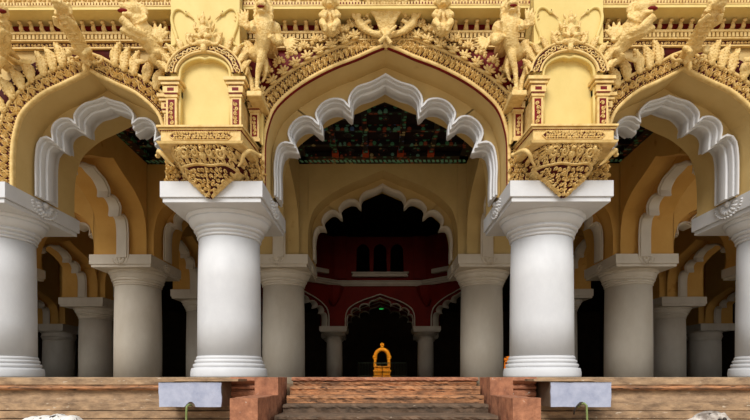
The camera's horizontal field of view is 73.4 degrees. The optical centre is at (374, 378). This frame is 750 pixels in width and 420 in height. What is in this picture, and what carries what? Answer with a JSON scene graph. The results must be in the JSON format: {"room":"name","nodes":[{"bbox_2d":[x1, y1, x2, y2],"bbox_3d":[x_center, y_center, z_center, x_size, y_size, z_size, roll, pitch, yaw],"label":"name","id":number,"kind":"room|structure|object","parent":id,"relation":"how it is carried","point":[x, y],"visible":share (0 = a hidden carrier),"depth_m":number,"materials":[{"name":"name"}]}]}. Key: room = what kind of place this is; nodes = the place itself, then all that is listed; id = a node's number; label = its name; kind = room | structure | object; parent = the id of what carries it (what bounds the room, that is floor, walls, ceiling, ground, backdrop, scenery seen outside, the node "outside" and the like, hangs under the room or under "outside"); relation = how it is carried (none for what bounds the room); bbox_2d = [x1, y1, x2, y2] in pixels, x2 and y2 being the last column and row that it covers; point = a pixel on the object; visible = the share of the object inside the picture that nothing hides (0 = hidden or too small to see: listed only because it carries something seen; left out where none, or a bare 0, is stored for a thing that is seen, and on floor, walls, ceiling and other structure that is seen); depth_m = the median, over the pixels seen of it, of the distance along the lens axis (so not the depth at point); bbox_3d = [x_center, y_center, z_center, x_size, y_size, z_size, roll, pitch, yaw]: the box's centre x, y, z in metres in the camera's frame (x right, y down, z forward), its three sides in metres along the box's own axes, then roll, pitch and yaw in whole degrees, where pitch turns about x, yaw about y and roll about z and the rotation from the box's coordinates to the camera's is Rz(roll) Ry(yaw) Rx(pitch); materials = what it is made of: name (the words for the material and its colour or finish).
{"room":"palace courtyard","nodes":[
{"label":"palace courtyard","id":0,"kind":"room"},
{"bbox_2d":[38,319,113,376],"bbox_3d":[-23.756,-3.772,32.562,0.200,7.500,45.100,0,0,0],"label":"wall","id":1,"kind":"structure","parent":0,"point":[39,333],"depth_m":35.66,"materials":[{"name":"paint"}]},
{"bbox_2d":[116,126,165,163],"bbox_3d":[-5.614,-7.042,14.186,3.530,0.220,4.250,0,0,0],"label":"ceiling","id":2,"kind":"structure","parent":0,"point":[146,149],"depth_m":15.04,"materials":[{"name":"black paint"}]},
{"bbox_2d":[162,232,598,376],"bbox_3d":[0.470,-8.021,55.077,48.400,16.000,0.200,0,0,0],"label":"doorways","id":3,"kind":"structure","parent":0,"point":[366,333],"depth_m":54.97,"materials":[{"name":"paint"}]},
{"bbox_2d":[325,194,439,231],"bbox_3d":[0.367,-16.122,36.578,22.000,0.200,36.800,0,0,0],"label":"ceiling","id":4,"kind":"structure","parent":0,"point":[382,212],"depth_m":50.75,"materials":[{"name":"paint"}]},
{"bbox_2d":[161,274,604,311],"bbox_3d":[0.367,-7.426,36.578,48.000,0.250,36.800,0,0,0],"label":"ceiling","id":5,"kind":"structure","parent":0,"point":[596,303],"depth_m":48.45,"materials":[{"name":"paint"}]},
{"bbox_2d":[287,377,479,383],"bbox_3d":[0.341,0.038,32.003,48.000,0.120,45.950,0,0,0],"label":"floor","id":6,"kind":"structure","parent":0,"point":[289,381],"depth_m":9.04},
{"bbox_2d":[0,182,79,376],"bbox_3d":[-8.160,-1.931,11.025,2.072,3.820,2.460,0,0,0],"label":"round column","id":7,"kind":"structure","parent":6,"relation":"on","point":[25,219],"depth_m":10.72,"materials":[{"name":"stone"}]},
{"bbox_2d":[0,64,74,217],"bbox_3d":[-8.196,-5.726,11.100,1.984,3.790,1.970,0,0,0],"label":"pier","id":8,"kind":"object","parent":7,"relation":"on","point":[5,75],"visible":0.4,"depth_m":10.27,"materials":[{"name":"paint"}]},
{"bbox_2d":[38,324,78,376],"bbox_3d":[-18.870,-1.571,30.045,2.000,3.100,2.460,0,0,0],"label":"round column","id":9,"kind":"structure","parent":6,"relation":"on","point":[58,340],"depth_m":29.31,"materials":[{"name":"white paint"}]},
{"bbox_2d":[37,251,57,323],"bbox_3d":[-18.888,-5.221,26.885,1.400,4.200,4.009,0,0,0],"label":"arch","id":10,"kind":"object","parent":9,"relation":"on","point":[47,290],"visible":0.33,"depth_m":28.36,"materials":[{"name":"paint"}]},
{"bbox_2d":[58,262,78,326],"bbox_3d":[-18.870,-5.221,30.070,1.984,4.200,2.070,0,0,0],"label":"pier","id":11,"kind":"object","parent":9,"relation":"on","point":[67,316],"visible":0.14,"depth_m":29.05,"materials":[{"name":"paint"}]},
{"bbox_2d":[58,297,113,376],"bbox_3d":[-13.146,-1.821,23.693,2.000,3.600,2.460,0,0,0],"label":"round column","id":12,"kind":"structure","parent":6,"relation":"on","point":[95,315],"depth_m":23.04,"materials":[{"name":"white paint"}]},
{"bbox_2d":[42,230,97,296],"bbox_3d":[-13.163,-5.471,20.533,1.400,3.700,4.110,0,0,0],"label":"arch","id":13,"kind":"object","parent":12,"relation":"on","point":[72,253],"visible":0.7,"depth_m":21.95,"materials":[{"name":"paint"}]},
{"bbox_2d":[61,268,113,299],"bbox_3d":[-13.145,-5.471,23.718,1.984,3.700,2.070,0,0,0],"label":"pier","id":14,"kind":"object","parent":12,"relation":"on","point":[101,275],"visible":0.21,"depth_m":22.70,"materials":[{"name":"paint"}]},
{"bbox_2d":[89,254,180,376],"bbox_3d":[-8.142,-1.996,17.326,2.038,3.950,2.498,0,0,0],"label":"round column","id":15,"kind":"structure","parent":6,"relation":"on","point":[138,280],"depth_m":16.67,"materials":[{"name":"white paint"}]},
{"bbox_2d":[36,182,93,266],"bbox_3d":[-10.671,-5.546,17.359,3.067,3.550,2.000,0,0,0],"label":"arch","id":16,"kind":"object","parent":15,"relation":"on","point":[83,211],"visible":0.13,"depth_m":16.35,"materials":[{"name":"paint"}]},
{"bbox_2d":[75,135,146,256],"bbox_3d":[-8.179,-5.596,14.185,1.600,3.450,4.110,0,0,0],"label":"arch","id":17,"kind":"object","parent":15,"relation":"on","point":[112,177],"visible":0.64,"depth_m":15.61,"materials":[{"name":"paint"}]},
{"bbox_2d":[94,164,178,268],"bbox_3d":[-8.161,-5.646,17.370,1.984,3.350,2.070,0,0,0],"label":"pier","id":18,"kind":"object","parent":15,"relation":"on","point":[150,167],"visible":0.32,"depth_m":16.35,"materials":[{"name":"paint"}]},
{"bbox_2d":[178,225,198,293],"bbox_3d":[-8.143,-5.546,20.505,1.400,3.550,4.110,0,0,0],"label":"arch","id":19,"kind":"object","parent":15,"relation":"on","point":[188,247],"visible":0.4,"depth_m":21.93,"materials":[{"name":"paint"}]},
{"bbox_2d":[170,289,197,376],"bbox_3d":[-8.126,-1.996,23.665,2.000,3.950,2.460,0,0,0],"label":"round column","id":20,"kind":"structure","parent":6,"relation":"on","point":[189,301],"depth_m":22.97,"materials":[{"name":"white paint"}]},
{"bbox_2d":[105,273,113,296],"bbox_3d":[-10.636,-5.546,23.679,3.067,3.550,2.000,0,0,0],"label":"arch","id":21,"kind":"object","parent":20,"relation":"on","point":[109,288],"visible":0.02,"depth_m":22.97,"materials":[{"name":"paint"}]},
{"bbox_2d":[160,181,285,376],"bbox_3d":[-3.140,-1.931,10.997,2.072,3.820,2.460,0,0,0],"label":"round column","id":22,"kind":"structure","parent":6,"relation":"on","point":[230,228],"depth_m":10.37,"materials":[{"name":"stone"}]},
{"bbox_2d":[16,51,167,214],"bbox_3d":[-5.686,-5.726,11.086,3.067,3.790,1.950,0,0,0],"label":"arch","id":23,"kind":"object","parent":22,"relation":"on","point":[55,135],"visible":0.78,"depth_m":10.68,"materials":[{"name":"paint"}]},
{"bbox_2d":[0,3,31,73],"bbox_3d":[-7.152,-6.452,9.586,0.907,1.028,1.105,0,0,0],"label":"lion","id":24,"kind":"object","parent":23,"relation":"attached to","point":[8,56],"visible":0.96,"depth_m":9.54},
{"bbox_2d":[51,0,103,72],"bbox_3d":[-5.695,-6.403,9.505,0.707,0.797,1.274,0,0,0],"label":"lion","id":25,"kind":"object","parent":23,"relation":"attached to","point":[63,19],"visible":1,"depth_m":9.50},
{"bbox_2d":[0,42,183,186],"bbox_3d":[-5.692,-5.324,10.005,4.447,2.995,0.202,0,0,0],"label":"molding","id":26,"kind":"structure","parent":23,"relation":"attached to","point":[51,73],"depth_m":10.01,"materials":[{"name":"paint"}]},
{"bbox_2d":[155,125,266,198],"bbox_3d":[-3.175,-4.037,9.612,2.078,1.130,0.970,0,0,0],"label":"bracket","id":27,"kind":"object","parent":22,"relation":"on","point":[209,157],"visible":0.99,"depth_m":9.38,"materials":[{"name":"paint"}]},
{"bbox_2d":[161,131,255,156],"bbox_3d":[-3.184,-4.426,9.647,1.660,0.190,0.900,0,0,0],"label":"shelf","id":28,"kind":"object","parent":27,"relation":"attached to","point":[243,136],"depth_m":9.19,"materials":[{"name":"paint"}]},
{"bbox_2d":[171,144,249,198],"bbox_3d":[-3.184,-3.872,9.615,1.480,0.800,0.964,0,0,0],"label":"pendant","id":29,"kind":"object","parent":27,"relation":"attached to","point":[209,168],"depth_m":9.48,"materials":[{"name":"paint"}]},
{"bbox_2d":[157,0,265,147],"bbox_3d":[-3.184,-6.462,9.672,2.050,3.720,0.850,0,0,0],"label":"pier","id":30,"kind":"object","parent":27,"relation":"on","point":[208,84],"visible":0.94,"depth_m":9.44,"materials":[{"name":"beige paint"}]},
{"bbox_2d":[117,0,170,70],"bbox_3d":[-4.236,-6.452,9.569,0.907,1.028,1.103,0,0,0],"label":"lion","id":31,"kind":"object","parent":30,"relation":"attached to","point":[136,27],"visible":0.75,"depth_m":9.27},
{"bbox_2d":[165,7,193,46],"bbox_3d":[-3.655,-6.568,9.410,0.544,0.741,0.082,0,0,0],"label":"swan","id":32,"kind":"object","parent":30,"relation":"attached to","point":[174,10],"visible":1,"depth_m":9.40,"materials":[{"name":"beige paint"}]},
{"bbox_2d":[215,7,243,45],"bbox_3d":[-2.716,-6.568,9.407,0.544,0.741,0.080,0,0,-1],"label":"swan","id":33,"kind":"object","parent":30,"relation":"attached to","point":[222,13],"visible":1,"depth_m":9.39,"materials":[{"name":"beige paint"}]},
{"bbox_2d":[234,0,297,115],"bbox_3d":[-2.123,-6.108,9.594,1.045,1.733,0.973,0,0,44],"label":"lion","id":34,"kind":"object","parent":30,"relation":"attached to","point":[268,37],"visible":0.98,"depth_m":9.35},
{"bbox_2d":[168,51,283,216],"bbox_3d":[-3.176,-5.726,11.072,1.984,3.790,1.970,0,0,0],"label":"pier","id":35,"kind":"object","parent":22,"relation":"on","point":[169,74],"visible":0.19,"depth_m":10.53,"materials":[{"name":"paint"}]},
{"bbox_2d":[246,17,526,185],"bbox_3d":[0.218,-5.527,9.947,6.080,3.392,0.253,0,0,0],"label":"molding","id":36,"kind":"structure","parent":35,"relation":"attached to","point":[481,81],"depth_m":9.97,"materials":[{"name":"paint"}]},
{"bbox_2d":[266,50,505,212],"bbox_3d":[0.224,-5.726,11.053,4.841,3.790,1.950,0,0,0],"label":"arch","id":37,"kind":"object","parent":22,"relation":"on","point":[426,92],"visible":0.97,"depth_m":10.65,"materials":[{"name":"paint"}]},
{"bbox_2d":[260,254,316,376],"bbox_3d":[-3.122,-1.996,17.298,2.038,3.950,2.498,0,0,0],"label":"round column","id":38,"kind":"structure","parent":6,"relation":"on","point":[284,280],"depth_m":16.66,"materials":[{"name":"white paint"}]},
{"bbox_2d":[154,164,188,266],"bbox_3d":[-5.651,-5.646,17.356,3.067,3.350,2.050,0,0,0],"label":"arch","id":39,"kind":"object","parent":38,"relation":"on","point":[169,227],"visible":0.2,"depth_m":16.88,"materials":[{"name":"paint"}]},
{"bbox_2d":[260,158,298,256],"bbox_3d":[-3.159,-5.596,14.157,1.400,3.450,4.110,0,0,0],"label":"arch","id":40,"kind":"object","parent":38,"relation":"on","point":[289,243],"visible":0.07,"depth_m":16.06,"materials":[{"name":"paint"}]},
{"bbox_2d":[299,164,315,267],"bbox_3d":[-3.141,-5.646,17.342,1.984,3.350,2.070,0,0,0],"label":"pier","id":41,"kind":"object","parent":38,"relation":"on","point":[303,168],"visible":0.18,"depth_m":16.32,"materials":[{"name":"paint"}]},
{"bbox_2d":[308,164,457,265],"bbox_3d":[0.259,-5.646,17.323,4.841,3.350,2.050,0,0,0],"label":"arch","id":42,"kind":"object","parent":38,"relation":"on","point":[432,189],"visible":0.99,"depth_m":16.40,"materials":[{"name":"paint"}]},
{"bbox_2d":[319,326,348,376],"bbox_3d":[-3.027,-1.897,37.596,2.000,3.750,2.460,0,0,0],"label":"round column","id":43,"kind":"structure","parent":6,"relation":"on","point":[334,335],"depth_m":37.04,"materials":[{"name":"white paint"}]},
{"bbox_2d":[261,282,329,325],"bbox_3d":[-5.468,-5.396,35.137,5.079,3.250,1.065,0,0,-45],"label":"arch","id":44,"kind":"object","parent":43,"relation":"on","point":[316,294],"visible":0.5,"depth_m":36.02,"materials":[{"name":"red paint"}]},
{"bbox_2d":[329,286,344,325],"bbox_3d":[-3.027,-5.396,37.596,1.720,3.250,1.140,0,0,0],"label":"pier","id":45,"kind":"object","parent":43,"relation":"on","point":[337,312],"visible":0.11,"depth_m":37.04,"materials":[{"name":"red paint"}]},
{"bbox_2d":[326,285,343,305],"bbox_3d":[-3.031,-6.021,36.897,1.386,1.400,1.386,0,0,23],"label":"bracket","id":46,"kind":"object","parent":45,"relation":"attached to","point":[334,292],"visible":0.9,"depth_m":36.43,"materials":[{"name":"red paint"}]},
{"bbox_2d":[345,286,414,326],"bbox_3d":[0.372,-5.396,37.545,5.180,3.250,1.265,0,0,0],"label":"arch","id":47,"kind":"object","parent":43,"relation":"on","point":[356,297],"visible":0.97,"depth_m":36.99,"materials":[{"name":"red paint"}]},
{"bbox_2d":[334,236,425,279],"bbox_3d":[0.370,-8.722,37.078,6.800,3.400,0.800,0,0,0],"label":"wall","id":48,"kind":"structure","parent":47,"relation":"on","point":[345,248],"depth_m":37.05,"materials":[{"name":"red paint"}]},
{"bbox_2d":[308,233,338,284],"bbox_3d":[-5.052,-8.572,34.716,6.800,3.600,0.650,0,0,-45],"label":"wall","id":49,"kind":"structure","parent":48,"relation":"attached to","point":[325,243],"depth_m":36.29,"materials":[{"name":"red paint"}]},
{"bbox_2d":[337,280,422,285],"bbox_3d":[0.368,-6.952,36.828,7.200,0.360,0.400,0,0,0],"label":"crown molding","id":50,"kind":"structure","parent":48,"relation":"attached to","point":[340,282],"depth_m":36.73,"materials":[{"name":"white paint"}]},
{"bbox_2d":[421,233,451,284],"bbox_3d":[5.764,-8.572,34.655,0.650,3.600,6.800,0,0,-45],"label":"wall","id":51,"kind":"structure","parent":48,"relation":"attached to","point":[437,250],"depth_m":36.06,"materials":[{"name":"red paint"}]},
{"bbox_2d":[321,334,346,342],"bbox_3d":[-3.544,-1.897,43.599,2.000,3.750,2.460,0,0,0],"label":"round column","id":52,"kind":"structure","parent":6,"relation":"on","point":[323,337],"depth_m":42.71,"materials":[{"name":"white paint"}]},
{"bbox_2d":[348,299,411,323],"bbox_3d":[0.406,-5.396,43.545,6.000,3.250,1.065,0,0,0],"label":"arch","id":53,"kind":"object","parent":52,"relation":"on","point":[381,303],"visible":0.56,"depth_m":43.26,"materials":[{"name":"red paint"}]},
{"bbox_2d":[372,343,391,376],"bbox_3d":[0.480,-1.232,34.457,1.310,2.420,0.760,0,0,0],"label":"golden throne","id":54,"kind":"object","parent":6,"relation":"on","point":[378,369],"visible":0.96,"depth_m":34.20,"materials":[{"name":"metal"}]},
{"bbox_2d":[411,326,440,376],"bbox_3d":[3.772,-1.897,37.559,2.000,3.750,2.460,0,0,0],"label":"round column","id":55,"kind":"structure","parent":6,"relation":"on","point":[425,335],"depth_m":37.01,"materials":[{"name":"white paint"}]},
{"bbox_2d":[415,286,430,325],"bbox_3d":[3.772,-5.396,37.559,1.720,3.250,1.140,0,0,0],"label":"pier","id":56,"kind":"object","parent":55,"relation":"on","point":[422,312],"visible":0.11,"depth_m":37.01,"materials":[{"name":"red paint"}]},
{"bbox_2d":[416,285,433,305],"bbox_3d":[3.768,-6.021,36.858,1.386,1.400,1.386,0,0,23],"label":"bracket","id":57,"kind":"object","parent":56,"relation":"attached to","point":[425,292],"visible":0.92,"depth_m":36.40,"materials":[{"name":"red paint"}]},
{"bbox_2d":[431,281,460,325],"bbox_3d":[6.186,-5.396,35.072,1.065,3.250,5.079,0,0,-45],"label":"arch","id":58,"kind":"object","parent":55,"relation":"on","point":[443,294],"visible":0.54,"depth_m":35.93,"materials":[{"name":"red paint"}]},
{"bbox_2d":[447,254,510,376],"bbox_3d":[3.640,-1.996,17.260,2.038,3.950,2.498,0,0,0],"label":"round column","id":59,"kind":"structure","parent":6,"relation":"on","point":[481,280],"depth_m":16.62,"materials":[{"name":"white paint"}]},
{"bbox_2d":[448,163,510,268],"bbox_3d":[3.659,-5.646,17.304,1.984,3.350,2.070,0,0,0],"label":"pier","id":60,"kind":"object","parent":59,"relation":"on","point":[462,168],"visible":0.25,"depth_m":16.29,"materials":[{"name":"paint"}]},
{"bbox_2d":[467,149,509,256],"bbox_3d":[3.641,-5.596,14.119,1.400,3.450,4.110,0,0,0],"label":"arch","id":61,"kind":"object","parent":59,"relation":"on","point":[478,242],"visible":0.17,"depth_m":16.02,"materials":[{"name":"paint"}]},
{"bbox_2d":[484,180,613,376],"bbox_3d":[3.587,-1.931,10.959,2.072,3.820,2.460,0,0,0],"label":"round column","id":62,"kind":"structure","parent":6,"relation":"on","point":[540,227],"depth_m":10.34,"materials":[{"name":"stone"}]},
{"bbox_2d":[507,123,618,197],"bbox_3d":[3.616,-4.037,9.574,2.060,1.130,0.970,0,0,0],"label":"bracket","id":63,"kind":"object","parent":62,"relation":"on","point":[562,157],"visible":0.98,"depth_m":9.35,"materials":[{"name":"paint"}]},
{"bbox_2d":[506,0,617,146],"bbox_3d":[3.616,-6.462,9.634,2.050,3.720,0.850,0,0,0],"label":"pier","id":64,"kind":"object","parent":63,"relation":"on","point":[565,83],"visible":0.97,"depth_m":9.40,"materials":[{"name":"beige paint"}]},
{"bbox_2d":[474,0,539,114],"bbox_3d":[2.554,-6.107,9.568,1.046,1.732,0.974,0,0,-43],"label":"lion","id":65,"kind":"object","parent":64,"relation":"attached to","point":[504,36],"visible":0.94,"depth_m":9.32},
{"bbox_2d":[529,6,557,45],"bbox_3d":[3.145,-6.568,9.372,0.544,0.741,0.082,0,0,0],"label":"tail","id":66,"kind":"object","parent":64,"relation":"attached to","point":[550,11],"visible":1,"depth_m":9.36,"materials":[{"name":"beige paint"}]},
{"bbox_2d":[580,6,608,44],"bbox_3d":[4.084,-6.568,9.369,0.544,0.741,0.080,0,0,-1],"label":"tail","id":67,"kind":"object","parent":64,"relation":"attached to","point":[598,8],"visible":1,"depth_m":9.35,"materials":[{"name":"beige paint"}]},
{"bbox_2d":[603,0,657,68],"bbox_3d":[4.668,-6.452,9.520,0.907,1.028,1.105,0,0,0],"label":"lion","id":68,"kind":"object","parent":64,"relation":"attached to","point":[638,25],"visible":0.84,"depth_m":9.22},
{"bbox_2d":[521,143,602,197],"bbox_3d":[3.616,-3.872,9.577,1.480,0.800,0.964,0,0,0],"label":"pendant","id":69,"kind":"object","parent":63,"relation":"attached to","point":[562,167],"depth_m":9.44,"materials":[{"name":"paint"}]},
{"bbox_2d":[516,130,613,155],"bbox_3d":[3.616,-4.426,9.609,1.660,0.190,0.900,0,0,0],"label":"shelf","id":70,"kind":"object","parent":63,"relation":"attached to","point":[525,140],"depth_m":9.15,"materials":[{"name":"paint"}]},
{"bbox_2d":[604,49,749,213],"bbox_3d":[6.134,-5.726,11.020,3.067,3.790,1.950,0,0,0],"label":"arch","id":71,"kind":"object","parent":62,"relation":"on","point":[708,124],"visible":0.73,"depth_m":10.64,"materials":[{"name":"paint"}]},
{"bbox_2d":[589,39,749,178],"bbox_3d":[6.128,-5.324,9.939,4.447,2.995,0.202,0,0,0],"label":"molding","id":72,"kind":"structure","parent":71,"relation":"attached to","point":[724,71],"depth_m":9.94,"materials":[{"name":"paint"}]},
{"bbox_2d":[670,0,727,70],"bbox_3d":[6.125,-6.403,9.439,0.707,0.797,1.274,0,0,0],"label":"lion","id":73,"kind":"object","parent":71,"relation":"attached to","point":[712,16],"visible":1,"depth_m":9.45},
{"bbox_2d":[574,289,593,363],"bbox_3d":[8.714,-1.996,23.571,2.000,3.950,2.460,0,0,0],"label":"round column","id":74,"kind":"structure","parent":6,"relation":"on","point":[580,295],"depth_m":22.82,"materials":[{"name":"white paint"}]},
{"bbox_2d":[584,254,678,376],"bbox_3d":[8.660,-1.996,17.232,2.038,3.950,2.498,0,0,0],"label":"round column","id":75,"kind":"structure","parent":6,"relation":"on","point":[627,280],"depth_m":16.58,"materials":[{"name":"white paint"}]},
{"bbox_2d":[573,228,586,288],"bbox_3d":[8.696,-5.546,20.411,1.400,3.550,4.110,0,0,0],"label":"arch","id":76,"kind":"object","parent":75,"relation":"on","point":[579,244],"visible":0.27,"depth_m":21.82,"materials":[{"name":"paint"}]},
{"bbox_2d":[580,163,612,266],"bbox_3d":[6.169,-5.646,17.290,3.067,3.350,2.050,0,0,0],"label":"arch","id":77,"kind":"object","parent":75,"relation":"on","point":[597,230],"visible":0.23,"depth_m":16.88,"materials":[{"name":"paint"}]},
{"bbox_2d":[586,163,673,268],"bbox_3d":[8.679,-5.646,17.276,1.984,3.350,2.070,0,0,0],"label":"pier","id":78,"kind":"object","parent":75,"relation":"on","point":[616,166],"visible":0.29,"depth_m":16.27,"materials":[{"name":"paint"}]},
{"bbox_2d":[620,132,694,256],"bbox_3d":[8.661,-5.596,14.091,1.600,3.450,4.110,0,0,0],"label":"arch","id":79,"kind":"object","parent":75,"relation":"on","point":[655,175],"visible":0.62,"depth_m":15.50,"materials":[{"name":"paint"}]},
{"bbox_2d":[673,178,735,266],"bbox_3d":[11.189,-5.546,17.237,3.067,3.550,2.000,0,0,0],"label":"arch","id":80,"kind":"object","parent":75,"relation":"on","point":[685,210],"visible":0.24,"depth_m":16.25,"materials":[{"name":"paint"}]},
{"bbox_2d":[653,297,706,376],"bbox_3d":[13.734,-1.821,23.543,2.000,3.600,2.460,0,0,0],"label":"round column","id":81,"kind":"structure","parent":6,"relation":"on","point":[670,314],"depth_m":22.88,"materials":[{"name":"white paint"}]},
{"bbox_2d":[653,267,703,298],"bbox_3d":[13.734,-5.471,23.567,1.984,3.700,2.070,0,0,0],"label":"pier","id":82,"kind":"object","parent":81,"relation":"on","point":[663,275],"visible":0.18,"depth_m":22.55,"materials":[{"name":"paint"}]},
{"bbox_2d":[667,228,725,296],"bbox_3d":[13.716,-5.471,20.383,1.400,3.700,4.110,0,0,0],"label":"arch","id":83,"kind":"object","parent":81,"relation":"on","point":[694,252],"visible":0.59,"depth_m":21.75,"materials":[{"name":"paint"}]},
{"bbox_2d":[686,323,734,376],"bbox_3d":[19.529,-1.571,29.830,2.000,3.100,2.460,0,0,0],"label":"round column","id":84,"kind":"structure","parent":6,"relation":"on","point":[704,346],"depth_m":29.08,"materials":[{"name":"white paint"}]},
{"bbox_2d":[686,264,732,325],"bbox_3d":[19.529,-5.221,29.855,1.984,4.200,2.070,0,0,0],"label":"pier","id":85,"kind":"object","parent":84,"relation":"on","point":[696,315],"visible":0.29,"depth_m":28.85,"materials":[{"name":"paint"}]},
{"bbox_2d":[705,250,734,322],"bbox_3d":[19.512,-5.221,26.670,1.400,4.200,4.009,0,0,0],"label":"arch","id":86,"kind":"object","parent":84,"relation":"on","point":[720,294],"visible":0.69,"depth_m":28.06,"materials":[{"name":"paint"}]},
{"bbox_2d":[691,191,749,376],"bbox_3d":[8.607,-1.931,10.931,2.072,3.820,2.460,0,0,0],"label":"round column","id":87,"kind":"structure","parent":6,"relation":"on","point":[731,219],"depth_m":10.94,"materials":[{"name":"stone"}]},
{"bbox_2d":[721,266,735,280],"bbox_3d":[13.699,-1.996,17.223,2.000,3.950,2.460,0,0,0],"label":"round column","id":88,"kind":"structure","parent":6,"relation":"on","point":[728,274],"depth_m":18.13,"materials":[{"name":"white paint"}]},
{"bbox_2d":[298,102,472,163],"bbox_3d":[0.241,-7.042,14.153,5.400,0.220,4.250,0,0,0],"label":"ceiling","id":89,"kind":"structure","parent":0,"point":[383,133],"depth_m":14.98,"materials":[{"name":"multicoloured paint"}]},
{"bbox_2d":[609,126,652,162],"bbox_3d":[6.106,-7.042,14.120,3.530,0.220,4.250,0,0,0],"label":"ceiling","id":90,"kind":"structure","parent":0,"point":[626,146],"depth_m":14.94,"materials":[{"name":"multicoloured paint"}]},
{"bbox_2d":[599,302,734,376],"bbox_3d":[24.443,-3.772,32.293,0.200,7.500,45.100,0,0,0],"label":"wall","id":91,"kind":"structure","parent":0,"point":[728,339],"depth_m":35.06,"materials":[{"name":"paint"}]},
{"bbox_3d":[0.179,1.579,2.978,120.000,0.200,104.000,0,0,0],"label":"ground","id":92,"kind":"structure","parent":0,"visible":0},
{"bbox_2d":[22,414,82,419],"bbox_3d":[-4.364,0.987,7.003,0.876,1.002,0.876,0,0,0],"label":"rock","id":93,"kind":"object","parent":92,"relation":"on","point":[55,416],"visible":1,"depth_m":6.81,"materials":[{"name":"stone"}]},
{"bbox_2d":[0,377,230,419],"bbox_3d":[-7.853,0.731,8.908,11.870,1.502,0.342,0,0,0],"label":"stone plinth","id":94,"kind":"object","parent":92,"relation":"on","point":[21,398],"visible":0.73,"depth_m":8.95,"materials":[{"name":"stone"}]},
{"bbox_2d":[154,379,246,406],"bbox_3d":[-2.902,0.240,8.605,1.369,0.459,0.880,0,0,0],"label":"block","id":95,"kind":"object","parent":92,"relation":"on","point":[171,394],"visible":0.96,"depth_m":8.20,"materials":[{"name":"stone"}]},
{"bbox_2d":[230,377,254,397],"bbox_3d":[-2.210,0.728,8.856,0.570,1.505,0.381,0,0,0],"label":"stub","id":96,"kind":"object","parent":92,"relation":"on","point":[239,388],"visible":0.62,"depth_m":8.73,"materials":[{"name":"stone"}]},
{"bbox_2d":[230,395,277,419],"bbox_3d":[-1.739,0.869,7.359,0.382,1.219,1.351,0,0,0],"label":"block","id":97,"kind":"object","parent":92,"relation":"on","point":[251,407],"visible":1,"depth_m":6.69,"materials":[{"name":"stone"}]},
{"bbox_2d":[255,377,286,413],"bbox_3d":[-1.733,0.729,8.439,0.381,1.499,0.812,0,0,0],"label":"block","id":98,"kind":"object","parent":92,"relation":"on","point":[263,385],"visible":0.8,"depth_m":8.04,"materials":[{"name":"stone"}]},
{"bbox_2d":[274,377,498,419],"bbox_3d":[0.163,0.729,7.393,4.100,1.500,3.261,0,0,0],"label":"stair","id":99,"kind":"structure","parent":92,"relation":"on","point":[310,398],"depth_m":8.27,"materials":[{"name":"stone"}]},
{"bbox_2d":[480,377,512,412],"bbox_3d":[2.020,0.729,8.418,0.382,1.499,0.811,0,0,0],"label":"block","id":100,"kind":"object","parent":92,"relation":"on","point":[489,386],"visible":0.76,"depth_m":8.02,"materials":[{"name":"stone"}]},
{"bbox_2d":[490,395,540,419],"bbox_3d":[2.014,0.869,7.338,0.382,1.219,1.351,0,0,0],"label":"block","id":101,"kind":"object","parent":92,"relation":"on","point":[506,407],"visible":0.98,"depth_m":6.67,"materials":[{"name":"stone"}]},
{"bbox_2d":[513,377,536,396],"bbox_3d":[2.503,0.729,8.830,0.570,1.505,0.380,0,0,0],"label":"stub","id":102,"kind":"object","parent":92,"relation":"on","point":[521,387],"visible":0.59,"depth_m":8.71,"materials":[{"name":"stone"}]},
{"bbox_2d":[535,377,749,419],"bbox_3d":[8.277,0.731,8.818,11.870,1.502,0.342,0,0,0],"label":"stone plinth","id":103,"kind":"object","parent":92,"relation":"on","point":[632,398],"visible":0.63,"depth_m":8.89,"materials":[{"name":"stone"}]},
{"bbox_2d":[525,379,614,406],"bbox_3d":[3.224,0.239,8.571,1.307,0.457,0.880,0,0,0],"label":"block","id":104,"kind":"object","parent":103,"relation":"attached to","point":[552,394],"visible":0.93,"depth_m":8.16,"materials":[{"name":"stone"}]},
{"bbox_2d":[687,411,730,419],"bbox_3d":[4.581,0.960,6.902,0.674,1.038,0.818,0,0,40],"label":"rock","id":105,"kind":"object","parent":92,"relation":"on","point":[705,415],"visible":1,"depth_m":6.74,"materials":[{"name":"stone"}]},
{"bbox_3d":[0.224,-8.127,11.053,22.840,0.990,1.950,0,0,0],"label":"wall","id":106,"kind":"structure","parent":0,"visible":0},
{"bbox_2d":[0,0,170,51],"bbox_3d":[-5.689,-7.221,9.861,3.708,1.300,0.500,0,0,0],"label":"entablature","id":107,"kind":"object","parent":106,"relation":"attached to","point":[32,28],"visible":0.6,"depth_m":9.96,"materials":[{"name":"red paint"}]},
{"bbox_2d":[243,0,529,90],"bbox_3d":[0.216,-6.473,9.828,5.483,2.797,0.500,0,0,0],"label":"carved ornament","id":108,"kind":"object","parent":106,"relation":"attached to","point":[299,19],"visible":0.47,"depth_m":9.89,"materials":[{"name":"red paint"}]},
{"bbox_2d":[319,0,340,37],"bbox_3d":[-0.812,-6.935,9.729,0.422,0.812,0.718,0,0,11],"label":"lion","id":109,"kind":"object","parent":108,"relation":"attached to","point":[329,23],"visible":0.98,"depth_m":9.49},
{"bbox_2d":[351,0,420,48],"bbox_3d":[0.217,-6.917,9.778,1.387,0.872,0.600,0,0,0],"label":"crest","id":110,"kind":"object","parent":108,"relation":"attached to","point":[385,20],"visible":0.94,"depth_m":9.77,"materials":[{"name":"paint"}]},
{"bbox_2d":[432,0,453,37],"bbox_3d":[1.328,-6.935,9.717,0.422,0.812,0.718,0,0,11],"label":"lion","id":111,"kind":"object","parent":108,"relation":"attached to","point":[443,21],"visible":0.96,"depth_m":9.48},
{"bbox_2d":[603,0,749,48],"bbox_3d":[6.131,-7.221,9.795,3.708,1.300,0.500,0,0,0],"label":"entablature","id":112,"kind":"object","parent":106,"relation":"attached to","point":[676,20],"visible":0.54,"depth_m":9.90,"materials":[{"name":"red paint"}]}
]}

